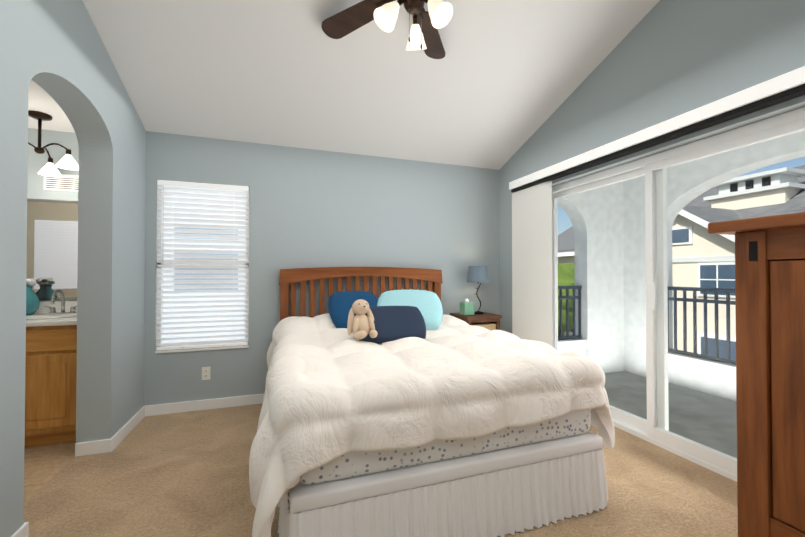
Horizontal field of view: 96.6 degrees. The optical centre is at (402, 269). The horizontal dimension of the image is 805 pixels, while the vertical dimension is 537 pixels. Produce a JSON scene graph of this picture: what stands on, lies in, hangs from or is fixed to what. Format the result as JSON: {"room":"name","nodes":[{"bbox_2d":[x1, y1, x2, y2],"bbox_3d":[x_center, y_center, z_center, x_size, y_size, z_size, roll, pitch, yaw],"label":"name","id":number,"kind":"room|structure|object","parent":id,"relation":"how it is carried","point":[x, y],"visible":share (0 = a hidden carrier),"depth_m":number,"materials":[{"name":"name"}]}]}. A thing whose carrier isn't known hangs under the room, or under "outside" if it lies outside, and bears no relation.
{"room":"bedroom","nodes":[
{"label":"bedroom","id":0,"kind":"room"},
{"bbox_2d":[24,442,75,501],"bbox_3d":[-3.047,1.288,1.533,2.214,0.120,2.800,0,-1,-19],"label":"floor","id":1,"kind":"structure","parent":0,"point":[44,464],"depth_m":2.30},
{"bbox_2d":[24,325,76,447],"bbox_3d":[-3.320,0.813,2.483,2.106,0.850,0.628,0,-1,-19],"label":"bathroom vanity","id":2,"kind":"object","parent":1,"relation":"on","point":[50,371],"depth_m":2.47,"materials":[{"name":"brown wood"}]},
{"bbox_2d":[26,313,76,328],"bbox_3d":[-3.317,0.371,2.479,2.106,0.035,0.646,0,-1,-19],"label":"countertop","id":3,"kind":"structure","parent":2,"relation":"on","point":[38,320],"depth_m":2.53,"materials":[{"name":"white stone"}]},
{"bbox_2d":[26,278,39,314],"bbox_3d":[-2.950,0.212,2.806,0.160,0.286,0.160,0,-1,-19],"label":"decorative vase","id":4,"kind":"object","parent":3,"relation":"on","point":[32,303],"visible":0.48,"depth_m":2.79,"materials":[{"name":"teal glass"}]},
{"bbox_2d":[26,128,78,301],"bbox_3d":[-3.487,-0.108,2.824,2.214,2.700,0.140,0,-1,-19],"label":"bathroom mirror","id":5,"kind":"object","parent":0,"point":[52,246],"depth_m":2.97,"materials":[{"name":"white mirror"}]},
{"bbox_2d":[44,174,77,191],"bbox_3d":[-2.813,-0.726,3.002,0.300,0.140,0.012,0,-1,-19],"label":"air vent","id":6,"kind":"object","parent":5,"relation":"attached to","point":[65,182],"visible":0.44,"depth_m":2.99,"materials":[{"name":"white metal"}]},
{"bbox_2d":[0,0,145,536],"bbox_3d":[-1.510,-0.930,0.790,0.190,4.300,4.747,0,-1,-19],"label":"wall","id":7,"kind":"structure","parent":0,"point":[56,51],"depth_m":2.35,"materials":[{"name":"grey paint"}]},
{"bbox_2d":[11,522,28,536],"bbox_3d":[-1.198,1.168,0.175,0.014,0.090,3.064,0,-1,-19],"label":"baseboard","id":8,"kind":"structure","parent":7,"relation":"attached to","point":[23,531],"depth_m":1.59,"materials":[{"name":"white wood"}]},
{"bbox_2d":[107,406,145,451],"bbox_3d":[-2.076,1.196,2.718,0.014,0.090,0.614,0,-1,-19],"label":"baseboard","id":9,"kind":"structure","parent":7,"relation":"attached to","point":[112,443],"depth_m":2.64,"materials":[{"name":"white wood"}]},
{"bbox_2d":[144,131,499,405],"bbox_3d":[-0.553,-0.899,3.711,3.906,4.300,0.150,0,-1,-19],"label":"wall","id":10,"kind":"structure","parent":0,"point":[310,208],"depth_m":3.51,"materials":[{"name":"grey paint"}]},
{"bbox_2d":[35,301,76,312],"bbox_3d":[-3.419,0.309,2.775,2.106,0.095,0.021,0,-1,-19],"label":"backsplash","id":11,"kind":"structure","parent":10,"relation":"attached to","point":[51,306],"depth_m":2.93,"materials":[{"name":"white stone"}]},
{"bbox_2d":[155,185,249,353],"bbox_3d":[-1.788,-0.026,3.253,0.740,1.495,0.132,0,-1,-19],"label":"window","id":12,"kind":"structure","parent":10,"relation":"in","point":[198,304],"depth_m":3.25,"materials":[{"name":"white plastic"}]},
{"bbox_2d":[156,180,248,350],"bbox_3d":[-1.774,-0.037,3.210,0.724,1.469,0.057,0,-1,-19],"label":"window blinds","id":13,"kind":"object","parent":12,"relation":"attached to","point":[205,187],"visible":1,"depth_m":3.21,"materials":[{"name":"white plastic"}]},
{"bbox_2d":[146,394,263,415],"bbox_3d":[-0.526,1.205,3.610,3.526,0.090,0.014,0,-1,-19],"label":"baseboard","id":14,"kind":"structure","parent":10,"relation":"attached to","point":[187,406],"depth_m":3.18,"materials":[{"name":"white wood"}]},
{"bbox_2d":[202,367,209,379],"bbox_3d":[-1.750,0.925,3.194,0.070,0.115,0.008,0,-1,-19],"label":"electrical outlet plate","id":15,"kind":"object","parent":10,"relation":"attached to","point":[205,373],"visible":1,"depth_m":3.19,"materials":[{"name":"white plastic"}]},
{"bbox_2d":[28,0,659,169],"bbox_3d":[-0.842,-2.058,1.167,6.120,1.805,5.000,0,-1,-19],"label":"ceiling","id":16,"kind":"structure","parent":0,"point":[498,84],"depth_m":2.73,"materials":[{"name":"white paint"}]},
{"bbox_2d":[28,110,78,176],"bbox_3d":[-2.705,-0.959,2.720,0.519,0.399,0.502,0,-1,-19],"label":"bathroom ceiling light","id":17,"kind":"object","parent":16,"relation":"attached to","point":[67,161],"visible":0.96,"depth_m":2.67,"materials":[{"name":"brown metal"}]},
{"bbox_2d":[321,0,452,58],"bbox_3d":[0.085,-1.515,1.920,1.320,0.635,1.269,0,-1,-19],"label":"ceiling fan","id":18,"kind":"object","parent":16,"relation":"hanging from","point":[427,25],"visible":1,"depth_m":2.10,"materials":[{"name":"brown wood"}]},
{"bbox_2d":[24,404,737,536],"bbox_3d":[0.210,1.287,1.440,3.881,0.120,4.897,0,-1,-19],"label":"floor carpet","id":19,"kind":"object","parent":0,"point":[183,474],"depth_m":1.99,"materials":[{"name":"beige carpet"}]},
{"bbox_2d":[249,267,614,536],"bbox_3d":[-0.015,0.601,2.606,1.897,1.278,2.204,0,-1,-19],"label":"bed","id":20,"kind":"object","parent":19,"relation":"on","point":[405,412],"visible":1,"depth_m":1.67,"materials":[{"name":"cherry wood"},{"name":"white fabric"}]},
{"bbox_2d":[450,312,501,330],"bbox_3d":[0.778,0.865,3.845,0.410,0.775,0.395,0,-1,-19],"label":"nightstand","id":21,"kind":"object","parent":19,"relation":"on","point":[490,321],"visible":0.29,"depth_m":3.71,"materials":[{"name":"brown wood"}]},
{"bbox_2d":[460,298,473,315],"bbox_3d":[0.677,0.389,3.768,0.115,0.173,0.115,0,-1,-19],"label":"tissue box","id":22,"kind":"object","parent":21,"relation":"on","point":[466,307],"visible":1,"depth_m":3.72,"materials":[{"name":"green cardboard"}]},
{"bbox_2d":[467,266,489,313],"bbox_3d":[0.819,0.219,3.885,0.244,0.515,0.244,0,-1,-19],"label":"lamp","id":23,"kind":"object","parent":21,"relation":"on","point":[477,274],"visible":0.98,"depth_m":3.80,"materials":[{"name":"fabric"}]},
{"bbox_2d":[708,212,804,536],"bbox_3d":[1.892,0.501,1.121,0.565,1.445,1.320,0,-1,-19],"label":"armoire","id":24,"kind":"object","parent":19,"relation":"on","point":[770,315],"visible":1,"depth_m":1.50,"materials":[{"name":"brown wood"}]},
{"bbox_2d":[557,182,623,372],"bbox_3d":[2.190,0.065,4.466,1.780,2.450,0.200,0,-1,-19],"label":"wall","id":25,"kind":"structure","parent":0,"point":[602,259],"depth_m":4.47,"materials":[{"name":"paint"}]},
{"bbox_2d":[558,286,581,339],"bbox_3d":[1.788,0.526,4.323,0.910,0.655,0.050,0,-1,-19],"label":"balcony railing","id":26,"kind":"object","parent":25,"relation":"attached to","point":[560,297],"depth_m":4.40,"materials":[{"name":"grey metal"}]},
{"bbox_2d":[499,0,804,333],"bbox_3d":[2.002,-0.917,2.003,0.190,4.300,4.747,0,-1,-19],"label":"wall","id":27,"kind":"structure","parent":0,"point":[663,60],"depth_m":2.41,"materials":[{"name":"grey paint"}]},
{"bbox_2d":[512,181,552,346],"bbox_3d":[1.290,0.193,3.603,0.035,2.045,0.562,0,-1,-19],"label":"door blinds","id":28,"kind":"object","parent":27,"relation":"attached to","point":[532,263],"visible":0.65,"depth_m":3.56,"materials":[{"name":"white fabric"}]},
{"bbox_2d":[509,66,804,191],"bbox_3d":[1.697,-0.902,2.439,0.097,0.110,3.070,0,-1,-19],"label":"valance","id":29,"kind":"object","parent":27,"relation":"attached to","point":[790,85],"visible":0.98,"depth_m":2.20,"materials":[{"name":"white"}]},
{"bbox_2d":[552,107,804,481],"bbox_3d":[1.859,0.209,2.456,0.098,2.057,2.414,0,-1,-19],"label":"sliding glass door","id":30,"kind":"structure","parent":27,"relation":"attached to","point":[652,169],"depth_m":2.54,"materials":[{"name":"clear glass"}]},
{"bbox_2d":[623,131,804,400],"bbox_3d":[3.460,0.050,3.132,0.250,2.450,3.550,0,-1,-19],"label":"wall","id":31,"kind":"structure","parent":0,"point":[631,242],"depth_m":3.99,"materials":[{"name":"paint"}]},
{"bbox_2d":[668,286,735,364],"bbox_3d":[3.457,0.563,3.136,0.050,0.755,2.250,0,-1,-19],"label":"balcony railing","id":32,"kind":"object","parent":31,"relation":"attached to","point":[684,299],"depth_m":3.82,"materials":[{"name":"grey metal"}]},
{"label":"outside","id":33,"kind":"structure","parent":0,"visible":0},
{"bbox_3d":[9.361,4.517,19.008,150.000,0.200,150.000,0,-1,-19],"label":"ground","id":34,"kind":"structure","parent":33,"visible":0},
{"bbox_2d":[558,263,574,336],"bbox_3d":[6.380,2.053,14.395,3.368,4.628,3.470,0,-1,-19],"label":"tree","id":35,"kind":"object","parent":34,"relation":"on","point":[567,279],"depth_m":12.87,"materials":[{"name":"green plant"}]},
{"bbox_2d":[563,263,574,268],"bbox_3d":[7.442,2.035,17.236,3.280,4.725,3.419,0,-1,-19],"label":"tree","id":36,"kind":"object","parent":34,"relation":"on","point":[571,265],"depth_m":16.57,"materials":[{"name":"green plant"}]},
{"bbox_2d":[558,165,804,360],"bbox_3d":[17.375,-0.017,11.245,12.950,8.700,26.800,0,-1,-19],"label":"house","id":37,"kind":"structure","parent":34,"relation":"on","point":[691,216],"depth_m":12.91,"materials":[{"name":"beige paint"}]},
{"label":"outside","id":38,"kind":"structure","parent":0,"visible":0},
{"bbox_2d":[604,371,736,457],"bbox_3d":[2.737,1.357,2.869,1.780,0.170,3.550,0,-1,-19],"label":"floor","id":39,"kind":"structure","parent":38,"point":[683,408],"depth_m":3.27,"materials":[{"name":"concrete"}]}
]}

